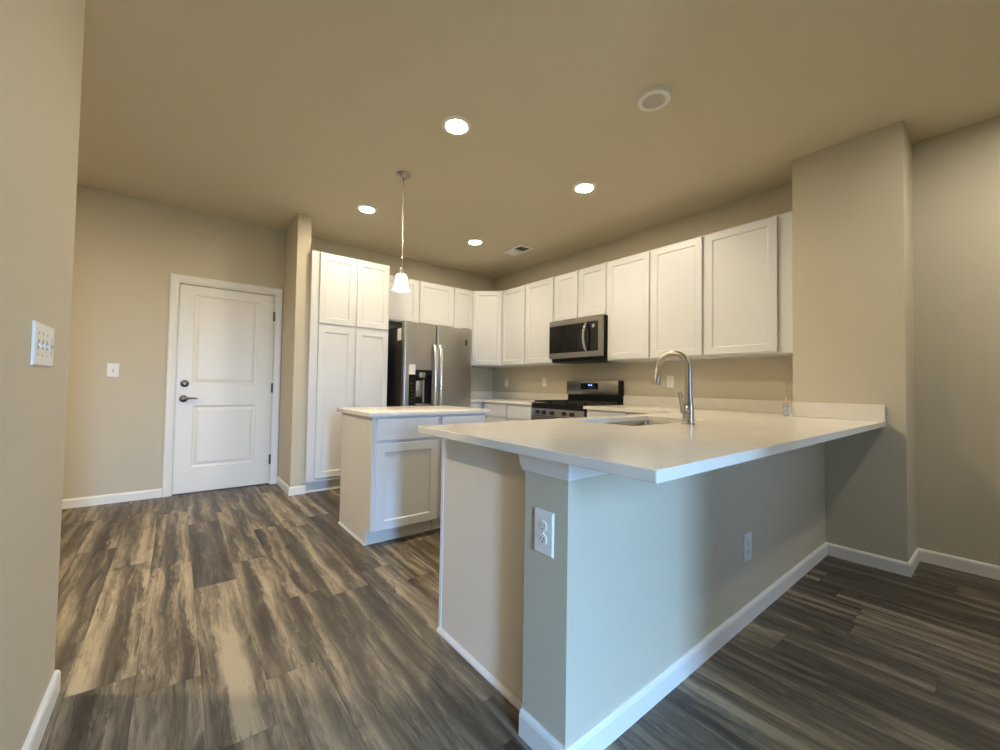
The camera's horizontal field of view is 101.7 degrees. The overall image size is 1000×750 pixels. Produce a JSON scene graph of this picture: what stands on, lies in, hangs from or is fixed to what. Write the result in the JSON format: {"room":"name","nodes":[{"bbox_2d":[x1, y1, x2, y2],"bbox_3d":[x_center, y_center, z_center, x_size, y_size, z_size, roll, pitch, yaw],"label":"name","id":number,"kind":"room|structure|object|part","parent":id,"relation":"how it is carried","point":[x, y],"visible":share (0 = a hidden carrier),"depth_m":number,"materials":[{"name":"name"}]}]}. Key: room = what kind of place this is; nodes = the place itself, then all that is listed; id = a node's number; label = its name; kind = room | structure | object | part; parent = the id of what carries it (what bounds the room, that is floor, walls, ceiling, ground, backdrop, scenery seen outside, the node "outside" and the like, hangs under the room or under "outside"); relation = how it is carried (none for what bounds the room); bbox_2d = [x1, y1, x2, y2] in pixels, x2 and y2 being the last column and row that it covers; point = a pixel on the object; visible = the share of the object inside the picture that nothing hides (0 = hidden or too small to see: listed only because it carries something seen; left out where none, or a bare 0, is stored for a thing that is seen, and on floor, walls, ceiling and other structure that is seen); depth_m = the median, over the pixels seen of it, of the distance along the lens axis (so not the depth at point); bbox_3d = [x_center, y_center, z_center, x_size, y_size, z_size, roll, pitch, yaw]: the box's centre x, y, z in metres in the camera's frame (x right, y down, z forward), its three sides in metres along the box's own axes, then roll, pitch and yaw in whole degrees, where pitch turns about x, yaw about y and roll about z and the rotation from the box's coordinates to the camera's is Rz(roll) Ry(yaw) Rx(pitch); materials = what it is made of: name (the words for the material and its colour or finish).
{"room":"kitchen","nodes":[
{"label":"kitchen","id":0,"kind":"room"},
{"bbox_2d":[0,0,84,749],"bbox_3d":[-1.273,-0.287,1.036,0.120,2.776,0.960,2,-2,-38],"label":"wall","id":1,"kind":"structure","parent":0,"point":[41,41],"depth_m":1.08,"materials":[{"name":"beige paint"}]},
{"bbox_2d":[22,670,60,749],"bbox_3d":[-1.294,1.061,1.008,0.134,0.080,0.974,2,-2,-38],"label":"baseboard","id":2,"kind":"structure","parent":1,"relation":"attached to","point":[35,735],"depth_m":1.26,"materials":[{"name":"white paint"}]},
{"bbox_2d":[30,320,53,366],"bbox_3d":[-1.250,-0.081,1.104,0.013,0.114,0.234,2,-2,-38],"label":"switch plate","id":3,"kind":"object","parent":1,"relation":"attached to","point":[42,342],"visible":1,"depth_m":1.10,"materials":[{"name":"white plastic"}]},
{"bbox_2d":[62,185,494,498],"bbox_3d":[-2.505,-0.209,4.477,6.040,2.776,0.120,2,-2,-38],"label":"wall","id":4,"kind":"structure","parent":0,"point":[127,249],"depth_m":3.73,"materials":[{"name":"beige paint"}]},
{"bbox_2d":[62,489,161,508],"bbox_3d":[-4.015,1.078,3.170,2.128,0.080,0.014,2,-2,-38],"label":"baseboard","id":5,"kind":"structure","parent":4,"relation":"attached to","point":[155,493],"depth_m":3.61,"materials":[{"name":"white paint"}]},
{"bbox_2d":[106,363,118,376],"bbox_3d":[-3.455,-0.043,3.630,0.080,0.122,0.018,2,-2,-38],"label":"light switch","id":6,"kind":"object","parent":4,"relation":"attached to","point":[112,368],"visible":1,"depth_m":3.63,"materials":[{"name":"white plastic"}]},
{"bbox_2d":[162,273,282,496],"bbox_3d":[-2.826,0.103,4.205,0.966,2.125,0.138,2,-2,-38],"label":"door frame","id":7,"kind":"structure","parent":4,"relation":"attached to","point":[175,279],"depth_m":3.97,"materials":[{"name":"white paint"}]},
{"bbox_2d":[172,284,275,495],"bbox_3d":[-2.788,0.147,4.168,0.834,2.037,0.118,2,-2,-38],"label":"door","id":8,"kind":"structure","parent":4,"relation":"in","point":[224,385],"depth_m":4.14,"materials":[{"name":"white paint"}]},
{"bbox_3d":[-3.021,0.230,3.946,0.144,0.068,0.061,2,-2,-38],"label":"lever handle","id":9,"kind":"part","parent":8,"relation":"part of","materials":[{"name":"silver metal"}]},
{"bbox_2d":[389,275,452,326],"bbox_3d":[-1.140,-0.923,5.281,1.054,0.556,0.337,2,-2,-38],"label":"upper cabinet","id":10,"kind":"object","parent":4,"relation":"attached to","point":[428,303],"visible":0.59,"depth_m":5.19,"materials":[{"name":"white paint"}]},
{"bbox_3d":[-1.242,-0.934,4.998,0.500,0.530,0.020,2,-2,-38],"label":"door","id":11,"kind":"part","parent":10,"relation":"part of","materials":[{"name":"white paint"}]},
{"bbox_3d":[-0.831,-0.918,5.325,0.487,0.530,0.020,2,-2,-38],"label":"door","id":12,"kind":"part","parent":10,"relation":"part of","materials":[{"name":"white paint"}]},
{"bbox_2d":[452,287,472,365],"bbox_3d":[-0.605,-0.655,5.703,0.324,1.050,0.337,2,-2,-38],"label":"upper cabinet","id":13,"kind":"object","parent":4,"relation":"attached to","point":[462,298],"visible":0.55,"depth_m":5.58,"materials":[{"name":"white paint"}]},
{"bbox_2d":[471,391,492,397],"bbox_3d":[-0.479,0.289,5.990,0.954,0.102,0.020,2,-2,-38],"label":"backsplash","id":14,"kind":"structure","parent":4,"relation":"attached to","point":[474,394],"depth_m":6.14,"materials":[{"name":"white stone"}]},
{"bbox_2d":[471,291,510,367],"bbox_3d":[-0.149,-0.643,5.887,0.623,1.050,0.616,2,-2,-38],"label":"upper cabinet","id":15,"kind":"object","parent":4,"relation":"attached to","point":[487,305],"visible":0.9,"depth_m":5.65,"materials":[{"name":"white paint"}]},
{"bbox_3d":[-0.175,-0.651,5.656,0.396,1.024,0.020,1,-2,6],"label":"door","id":16,"kind":"part","parent":15,"relation":"part of","materials":[{"name":"white paint"}]},
{"bbox_2d":[278,213,311,486],"bbox_3d":[-2.165,-0.210,4.276,0.125,2.776,0.618,2,-2,-38],"label":"wall","id":17,"kind":"structure","parent":0,"point":[297,260],"depth_m":4.06,"materials":[{"name":"beige paint"}]},
{"bbox_2d":[276,476,305,495],"bbox_3d":[-2.183,1.137,4.232,0.153,0.080,0.632,2,-2,-38],"label":"baseboard","id":18,"kind":"structure","parent":17,"relation":"attached to","point":[290,491],"depth_m":4.01,"materials":[{"name":"white paint"}]},
{"bbox_2d":[38,484,999,749],"bbox_3d":[-0.436,1.187,1.808,6.280,0.100,6.840,2,-2,-38],"label":"floor","id":19,"kind":"structure","parent":0,"point":[242,618],"depth_m":1.68,"materials":[{"name":"laminate"}]},
{"bbox_2d":[304,250,389,492],"bbox_3d":[-1.776,-0.020,4.533,0.814,2.424,0.694,2,-2,-38],"label":"pantry cabinet","id":20,"kind":"object","parent":19,"relation":"on","point":[347,366],"visible":0.73,"depth_m":4.20,"materials":[{"name":"white paint"}]},
{"bbox_3d":[-1.634,1.179,4.296,0.810,0.018,0.016,2,-2,-38],"label":"shoe moulding","id":21,"kind":"part","parent":20,"relation":"part of","materials":[{"name":"white paint"}]},
{"bbox_3d":[-1.692,0.272,4.165,0.352,1.522,0.020,2,-2,-38],"label":"door","id":22,"kind":"part","parent":20,"relation":"part of","materials":[{"name":"white paint"}]},
{"bbox_3d":[-1.674,-0.871,4.197,0.352,0.710,0.020,2,-2,-38],"label":"door","id":23,"kind":"part","parent":20,"relation":"part of","materials":[{"name":"white paint"}]},
{"bbox_3d":[-1.399,0.283,4.398,0.350,1.522,0.020,2,-2,-38],"label":"door","id":24,"kind":"part","parent":20,"relation":"part of","materials":[{"name":"white paint"}]},
{"bbox_3d":[-1.380,-0.860,4.431,0.350,0.710,0.020,2,-2,-38],"label":"door","id":25,"kind":"part","parent":20,"relation":"part of","materials":[{"name":"white paint"}]},
{"bbox_2d":[338,412,438,545],"bbox_3d":[-0.857,0.730,3.106,0.520,0.874,0.656,2,-2,-38],"label":"base cabinet","id":26,"kind":"object","parent":19,"relation":"on","point":[389,478],"visible":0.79,"depth_m":2.86,"materials":[{"name":"white paint"}]},
{"bbox_3d":[-1.093,1.152,2.973,0.012,0.013,0.560,2,-2,-38],"label":"shoe moulding","id":27,"kind":"part","parent":26,"relation":"part of","materials":[{"name":"white paint"}]},
{"bbox_3d":[-1.051,0.722,2.964,0.016,0.874,0.635,2,-2,-38],"label":"panel","id":28,"kind":"part","parent":26,"relation":"part of","materials":[{"name":"laminate"}]},
{"bbox_3d":[-0.650,0.761,2.864,0.468,0.580,0.020,2,-2,-38],"label":"door","id":29,"kind":"part","parent":26,"relation":"part of","materials":[{"name":"white paint"}]},
{"bbox_3d":[-0.643,0.377,2.875,0.468,0.150,0.020,2,-2,-38],"label":"drawer","id":30,"kind":"part","parent":26,"relation":"part of","materials":[{"name":"white paint"}]},
{"bbox_2d":[337,405,489,416],"bbox_3d":[-0.686,0.284,3.268,1.002,0.030,0.695,2,-2,-38],"label":"countertop","id":31,"kind":"structure","parent":26,"relation":"on","point":[392,411],"depth_m":3.07,"materials":[{"name":"white stone"}]},
{"bbox_2d":[387,321,471,407],"bbox_3d":[-0.935,0.313,5.051,0.910,1.814,0.874,2,-2,-38],"label":"refrigerator","id":32,"kind":"object","parent":19,"relation":"on","point":[429,365],"visible":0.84,"depth_m":4.72,"materials":[{"name":"grey metal"}]},
{"bbox_3d":[-0.930,0.289,4.643,0.409,1.749,0.070,2,-2,-38],"label":"freezer door","id":33,"kind":"part","parent":32,"relation":"part of","materials":[{"name":"silver metal"}]},
{"bbox_3d":[-0.750,0.083,4.697,0.040,0.880,0.083,2,-2,-38],"label":"handle","id":34,"kind":"part","parent":32,"relation":"part of","materials":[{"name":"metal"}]},
{"bbox_3d":[-0.693,0.085,4.742,0.040,0.880,0.083,2,-2,-38],"label":"handle","id":35,"kind":"part","parent":32,"relation":"part of","materials":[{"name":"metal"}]},
{"bbox_3d":[-0.572,0.303,4.928,0.495,1.749,0.070,2,-2,-38],"label":"fridge door","id":36,"kind":"part","parent":32,"relation":"part of","materials":[{"name":"silver metal"}]},
{"bbox_2d":[432,413,484,529],"bbox_3d":[-0.485,0.744,3.402,0.430,0.874,0.656,2,-2,-38],"label":"base cabinet","id":37,"kind":"object","parent":19,"relation":"on","point":[453,418],"visible":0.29,"depth_m":3.08,"materials":[{"name":"white paint"}]},
{"bbox_3d":[-0.287,0.775,3.152,0.398,0.580,0.020,2,-2,-38],"label":"door","id":38,"kind":"part","parent":37,"relation":"part of","materials":[{"name":"white paint"}]},
{"bbox_3d":[-0.281,0.391,3.163,0.398,0.150,0.020,2,-2,-38],"label":"drawer","id":39,"kind":"part","parent":37,"relation":"part of","materials":[{"name":"white paint"}]},
{"bbox_2d":[470,402,481,408],"bbox_3d":[-0.550,0.798,5.528,0.300,0.883,0.645,2,-2,-38],"label":"base cabinet","id":40,"kind":"object","parent":19,"relation":"on","point":[473,404],"visible":0.09,"depth_m":5.32,"materials":[{"name":"white paint"}]},
{"bbox_2d":[471,391,567,404],"bbox_3d":[0.011,0.295,5.374,0.955,0.132,1.596,2,-2,-38],"label":"countertop","id":41,"kind":"structure","parent":40,"relation":"on","point":[520,398],"depth_m":5.57,"materials":[{"name":"white stone"}]},
{"bbox_2d":[436,438,525,710],"bbox_3d":[1.052,0.738,2.479,2.900,0.883,0.632,2,-2,-38],"label":"base cabinet","id":42,"kind":"object","parent":19,"relation":"on","point":[482,522],"visible":0.38,"depth_m":1.57,"materials":[{"name":"white paint"}]},
{"bbox_3d":[-0.081,1.126,1.567,0.016,0.018,0.626,2,-2,-38],"label":"shoe moulding","id":43,"kind":"part","parent":42,"relation":"part of","materials":[{"name":"white paint"}]},
{"bbox_2d":[418,402,885,483],"bbox_3d":[1.020,0.220,2.158,2.625,0.132,1.133,2,-2,-38],"label":"countertop","id":44,"kind":"structure","parent":42,"relation":"on","point":[657,453],"depth_m":1.54,"materials":[{"name":"white stone"}]},
{"bbox_2d":[606,420,673,425],"bbox_3d":[0.804,0.387,2.321,0.784,0.198,0.434,2,-2,-38],"label":"sink","id":45,"kind":"object","parent":44,"relation":"in","point":[643,422],"visible":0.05,"depth_m":2.62,"materials":[{"name":"silver metal"}]},
{"bbox_2d":[652,351,694,423],"bbox_3d":[0.904,0.061,2.162,0.126,0.386,0.228,2,-2,-38],"label":"kitchen faucet","id":46,"kind":"object","parent":44,"relation":"on","point":[687,408],"visible":1,"depth_m":2.11,"materials":[{"name":"silver metal"}]},
{"bbox_3d":[0.929,-0.056,2.183,0.031,0.151,0.195,2,-2,-40],"label":"spout","id":47,"kind":"part","parent":46,"relation":"part of","materials":[{"name":"silver metal"}]},
{"bbox_3d":[0.937,0.142,2.080,0.080,0.116,0.048,2,-2,-38],"label":"lever handle","id":48,"kind":"part","parent":46,"relation":"part of","materials":[{"name":"silver metal"}]},
{"bbox_2d":[783,398,788,415],"bbox_3d":[2.028,0.227,2.884,0.035,0.132,0.035,2,-2,-38],"label":"spray bottle","id":49,"kind":"object","parent":44,"relation":"on","point":[785,406],"visible":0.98,"depth_m":2.87,"materials":[{"name":"clear plastic"}]},
{"bbox_2d":[482,402,507,421],"bbox_3d":[0.169,0.806,5.376,0.675,0.883,0.528,2,-2,-38],"label":"base cabinet","id":50,"kind":"object","parent":19,"relation":"on","point":[498,411],"visible":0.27,"depth_m":5.13,"materials":[{"name":"white paint"}]},
{"bbox_3d":[-0.058,0.448,5.152,0.020,0.156,0.432,2,-2,-38],"label":"drawer","id":51,"kind":"part","parent":50,"relation":"part of","materials":[{"name":"white paint"}]},
{"bbox_3d":[-0.064,0.830,5.142,0.020,0.565,0.426,2,-2,-38],"label":"door","id":52,"kind":"part","parent":50,"relation":"part of","materials":[{"name":"white paint"}]},
{"bbox_2d":[507,404,531,420],"bbox_3d":[0.472,0.800,4.996,0.675,0.883,0.442,2,-2,-38],"label":"base cabinet","id":53,"kind":"object","parent":19,"relation":"on","point":[515,412],"visible":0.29,"depth_m":4.79,"materials":[{"name":"white paint"}]},
{"bbox_2d":[531,381,623,419],"bbox_3d":[0.826,0.644,4.508,0.732,1.178,0.759,2,-2,-38],"label":"gas range","id":54,"kind":"object","parent":19,"relation":"on","point":[580,393],"visible":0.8,"depth_m":4.49,"materials":[{"name":"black metal"}]},
{"bbox_3d":[0.606,0.407,4.337,0.032,0.080,0.757,2,-2,-38],"label":"control panel","id":55,"kind":"part","parent":54,"relation":"part of","materials":[{"name":"silver metal"}]},
{"bbox_2d":[531,411,586,419],"bbox_3d":[0.811,0.789,4.494,0.700,0.828,0.753,2,-2,-38],"label":"oven","id":56,"kind":"object","parent":54,"relation":"in","point":[536,415],"depth_m":4.33,"materials":[{"name":"silver metal"}]},
{"bbox_2d":[532,402,618,410],"bbox_3d":[0.832,0.346,4.518,0.604,0.060,0.759,2,-2,-38],"label":"cooktop","id":57,"kind":"object","parent":54,"relation":"in","point":[538,406],"depth_m":4.30,"materials":[{"name":"black metal"}]},
{"bbox_3d":[1.082,0.150,4.729,0.087,0.164,0.744,2,-2,-38],"label":"backguard panel","id":58,"kind":"part","parent":54,"relation":"part of","materials":[{"name":"silver metal"}]},
{"bbox_2d":[587,409,649,416],"bbox_3d":[1.385,0.782,3.849,0.675,0.883,0.920,2,-2,-38],"label":"base cabinet","id":59,"kind":"object","parent":19,"relation":"on","point":[590,413],"visible":0.09,"depth_m":3.82,"materials":[{"name":"white paint"}]},
{"bbox_3d":[0.995,0.427,3.831,0.020,0.156,0.439,2,-2,-38],"label":"drawer","id":60,"kind":"part","parent":59,"relation":"part of","materials":[{"name":"white paint"}]},
{"bbox_2d":[583,396,792,415],"bbox_3d":[1.608,0.270,3.586,0.684,0.132,1.660,2,-2,-38],"label":"countertop","id":61,"kind":"structure","parent":59,"relation":"on","point":[637,404],"depth_m":3.65,"materials":[{"name":"white stone"}]},
{"bbox_2d":[77,0,999,277],"bbox_3d":[-0.389,-1.687,1.889,6.280,0.100,6.840,2,-2,-38],"label":"ceiling","id":62,"kind":"structure","parent":0,"point":[266,113],"depth_m":2.41,"materials":[{"name":"beige paint"}]},
{"bbox_2d":[357,204,376,212],"bbox_3d":[-1.274,-1.587,3.897,0.188,0.015,0.188,2,-2,-38],"label":"recessed light","id":63,"kind":"object","parent":62,"relation":"in","point":[364,208],"visible":1,"depth_m":3.87,"materials":[{"name":"white glass"}]},
{"bbox_2d":[392,171,411,291],"bbox_3d":[-0.778,-1.139,3.245,0.140,0.930,0.140,2,-2,-38],"label":"pendant light","id":64,"kind":"object","parent":62,"relation":"hanging from","point":[401,285],"visible":1,"depth_m":3.23,"materials":[{"name":"white glass"}]},
{"bbox_3d":[-0.785,-0.737,3.234,0.140,0.124,0.140,2,-2,-38],"label":"lamp shade","id":65,"kind":"part","parent":64,"relation":"part of","materials":[{"name":"white glass"}]},
{"bbox_3d":[-0.777,-1.201,3.247,0.016,0.726,0.016,2,-2,-38],"label":"rod","id":66,"kind":"part","parent":64,"relation":"part of","materials":[{"name":"silver metal"}]},
{"bbox_2d":[442,115,470,134],"bbox_3d":[-0.281,-1.607,2.627,0.188,0.015,0.188,2,-2,-38],"label":"recessed light","id":67,"kind":"object","parent":62,"relation":"in","point":[454,124],"visible":1,"depth_m":2.61,"materials":[{"name":"white glass"}]},
{"bbox_2d":[467,239,482,244],"bbox_3d":[-0.291,-1.547,4.739,0.188,0.015,0.188,2,-2,-38],"label":"recessed light","id":68,"kind":"object","parent":62,"relation":"in","point":[470,241],"visible":1,"depth_m":4.71,"materials":[{"name":"white glass"}]},
{"bbox_2d":[503,244,533,255],"bbox_3d":[0.220,-1.534,5.005,0.210,0.010,0.340,2,-2,-38],"label":"ceiling vent","id":69,"kind":"object","parent":62,"relation":"in","point":[519,249],"visible":1,"depth_m":5.00,"materials":[{"name":"white metal"}]},
{"bbox_2d":[573,181,595,192],"bbox_3d":[0.708,-1.568,3.411,0.188,0.015,0.188,2,-2,-38],"label":"recessed light","id":70,"kind":"object","parent":62,"relation":"in","point":[581,187],"visible":1,"depth_m":3.39,"materials":[{"name":"white glass"}]},
{"bbox_2d":[637,85,671,110],"bbox_3d":[0.888,-1.589,2.348,0.190,0.027,0.190,2,-2,-38],"label":"smoke detector","id":71,"kind":"object","parent":62,"relation":"in","point":[653,98],"visible":1,"depth_m":2.33,"materials":[{"name":"white plastic"}]},
{"bbox_2d":[522,442,824,746],"bbox_3d":[1.139,0.727,2.027,2.572,0.884,0.182,2,-2,-38],"label":"wall","id":72,"kind":"structure","parent":0,"point":[640,572],"depth_m":1.38,"materials":[{"name":"beige paint"}]},
{"bbox_2d":[534,507,553,558],"bbox_3d":[0.131,0.476,1.231,0.009,0.132,0.080,2,-2,-38],"label":"wall outlet","id":73,"kind":"object","parent":72,"relation":"attached to","point":[544,520],"visible":1,"depth_m":1.22,"materials":[{"name":"white plastic"}]},
{"bbox_2d":[539,520,546,531],"bbox_3d":[0.130,0.456,1.230,0.003,0.033,0.031,2,-2,-38],"label":"receptacle","id":74,"kind":"object","parent":73,"relation":"attached to","point":[542,523],"depth_m":1.23,"materials":[{"name":"white plastic"}]},
{"bbox_2d":[539,533,546,544],"bbox_3d":[0.129,0.495,1.229,0.003,0.033,0.031,2,-2,-38],"label":"receptacle","id":75,"kind":"object","parent":73,"relation":"attached to","point":[542,536],"depth_m":1.23,"materials":[{"name":"white plastic"}]},
{"bbox_2d":[519,454,607,480],"bbox_3d":[1.141,0.314,2.029,2.594,0.058,0.215,2,-2,-38],"label":"trim","id":76,"kind":"structure","parent":72,"relation":"attached to","point":[562,471],"depth_m":1.21,"materials":[{"name":"white paint"}]},
{"bbox_2d":[744,532,751,562],"bbox_3d":[1.181,0.820,1.937,0.080,0.128,0.009,2,-2,-38],"label":"wall outlet","id":77,"kind":"object","parent":72,"relation":"attached to","point":[747,537],"visible":1,"depth_m":1.93,"materials":[{"name":"white plastic"}]},
{"bbox_2d":[519,542,999,749],"bbox_3d":[2.026,1.141,1.929,3.926,0.080,1.635,1,-2,0],"label":"baseboard","id":78,"kind":"structure","parent":72,"relation":"attached to","point":[615,723],"depth_m":1.66,"materials":[{"name":"white paint"}]},
{"bbox_2d":[493,116,999,565],"bbox_3d":[1.997,-0.157,3.765,0.120,2.776,6.600,2,-2,-38],"label":"wall","id":79,"kind":"structure","parent":0,"point":[956,173],"depth_m":2.62,"materials":[{"name":"beige paint"}]},
{"bbox_2d":[493,391,567,399],"bbox_3d":[0.384,0.293,5.656,0.020,0.102,1.574,2,-2,-38],"label":"backsplash","id":80,"kind":"structure","parent":79,"relation":"attached to","point":[505,395],"depth_m":5.61,"materials":[{"name":"white stone"}]},
{"bbox_2d":[502,277,571,366],"bbox_3d":[0.462,-0.648,5.349,0.338,1.050,0.992,2,-2,-38],"label":"upper cabinet","id":81,"kind":"object","parent":79,"relation":"attached to","point":[528,310],"visible":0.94,"depth_m":5.21,"materials":[{"name":"white paint"}]},
{"bbox_3d":[0.178,-0.651,5.451,0.020,1.024,0.458,2,-2,-38],"label":"door","id":82,"kind":"part","parent":81,"relation":"part of","materials":[{"name":"white paint"}]},
{"bbox_3d":[0.487,-0.657,5.063,0.020,1.024,0.479,2,-2,-38],"label":"door","id":83,"kind":"part","parent":81,"relation":"part of","materials":[{"name":"white paint"}]},
{"bbox_2d":[542,378,545,386],"bbox_3d":[0.588,0.095,5.420,0.009,0.120,0.074,2,-2,-38],"label":"wall outlet","id":84,"kind":"object","parent":79,"relation":"attached to","point":[543,379],"visible":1,"depth_m":5.42,"materials":[{"name":"white plastic"}]},
{"bbox_2d":[555,262,607,320],"bbox_3d":[1.014,-0.903,4.667,0.338,0.562,0.766,2,-2,-38],"label":"upper cabinet","id":85,"kind":"object","parent":79,"relation":"attached to","point":[583,292],"visible":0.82,"depth_m":4.52,"materials":[{"name":"white paint"}]},
{"bbox_3d":[0.769,-0.906,4.720,0.020,0.536,0.342,2,-2,-38],"label":"door","id":86,"kind":"part","parent":85,"relation":"part of","materials":[{"name":"white paint"}]},
{"bbox_2d":[549,314,609,363],"bbox_3d":[0.952,-0.383,4.609,0.474,0.477,0.760,2,-2,-38],"label":"microwave","id":87,"kind":"object","parent":85,"relation":"attached to","point":[582,340],"visible":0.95,"depth_m":4.45,"materials":[{"name":"silver metal"}]},
{"bbox_3d":[0.780,-0.407,4.574,0.030,0.312,0.599,2,-2,-38],"label":"door glass","id":88,"kind":"part","parent":87,"relation":"part of","materials":[{"name":"black glass"}]},
{"bbox_3d":[0.902,-0.410,4.346,0.066,0.303,0.029,2,-2,-38],"label":"handle","id":89,"kind":"part","parent":87,"relation":"part of","materials":[{"name":"silver metal"}]},
{"bbox_3d":[1.002,-0.412,4.296,0.030,0.312,0.108,2,-2,-38],"label":"control panel","id":90,"kind":"part","parent":87,"relation":"part of","materials":[{"name":"black glass"}]},
{"bbox_3d":[1.005,-0.911,4.425,0.020,0.536,0.362,2,-2,-38],"label":"door","id":91,"kind":"part","parent":85,"relation":"part of","materials":[{"name":"white paint"}]},
{"bbox_2d":[608,236,717,362],"bbox_3d":[1.558,-0.669,3.972,0.338,1.050,0.992,2,-2,-38],"label":"upper cabinet","id":92,"kind":"object","parent":79,"relation":"attached to","point":[656,296],"visible":0.92,"depth_m":3.81,"materials":[{"name":"white paint"}]},
{"bbox_3d":[1.279,-0.672,4.068,0.020,1.024,0.470,2,-2,-38],"label":"door","id":93,"kind":"part","parent":92,"relation":"part of","materials":[{"name":"white paint"}]},
{"bbox_3d":[1.590,-0.678,3.678,0.020,1.024,0.472,2,-2,-38],"label":"door","id":94,"kind":"part","parent":92,"relation":"part of","materials":[{"name":"white paint"}]},
{"bbox_2d":[667,376,673,387],"bbox_3d":[1.690,0.066,4.035,0.009,0.120,0.074,2,-2,-38],"label":"wall outlet","id":95,"kind":"object","parent":79,"relation":"attached to","point":[670,379],"visible":1,"depth_m":4.03,"materials":[{"name":"white plastic"}]},
{"bbox_2d":[704,211,792,358],"bbox_3d":[2.071,-0.679,3.327,0.338,1.050,0.654,2,-2,-38],"label":"upper cabinet","id":96,"kind":"object","parent":79,"relation":"attached to","point":[748,313],"visible":0.78,"depth_m":3.21,"materials":[{"name":"white paint"}]},
{"bbox_2d":[792,402,885,421],"bbox_3d":[2.240,0.241,2.716,0.020,0.102,0.486,2,-2,-38],"label":"backsplash","id":97,"kind":"structure","parent":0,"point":[867,412],"depth_m":2.69,"materials":[{"name":"white stone"}]},
{"bbox_2d":[792,120,916,561],"bbox_3d":[2.432,-0.176,2.817,0.378,2.776,0.578,2,-2,-38],"label":"wall column","id":98,"kind":"structure","parent":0,"point":[853,263],"depth_m":2.64,"materials":[{"name":"beige paint"}]}
]}

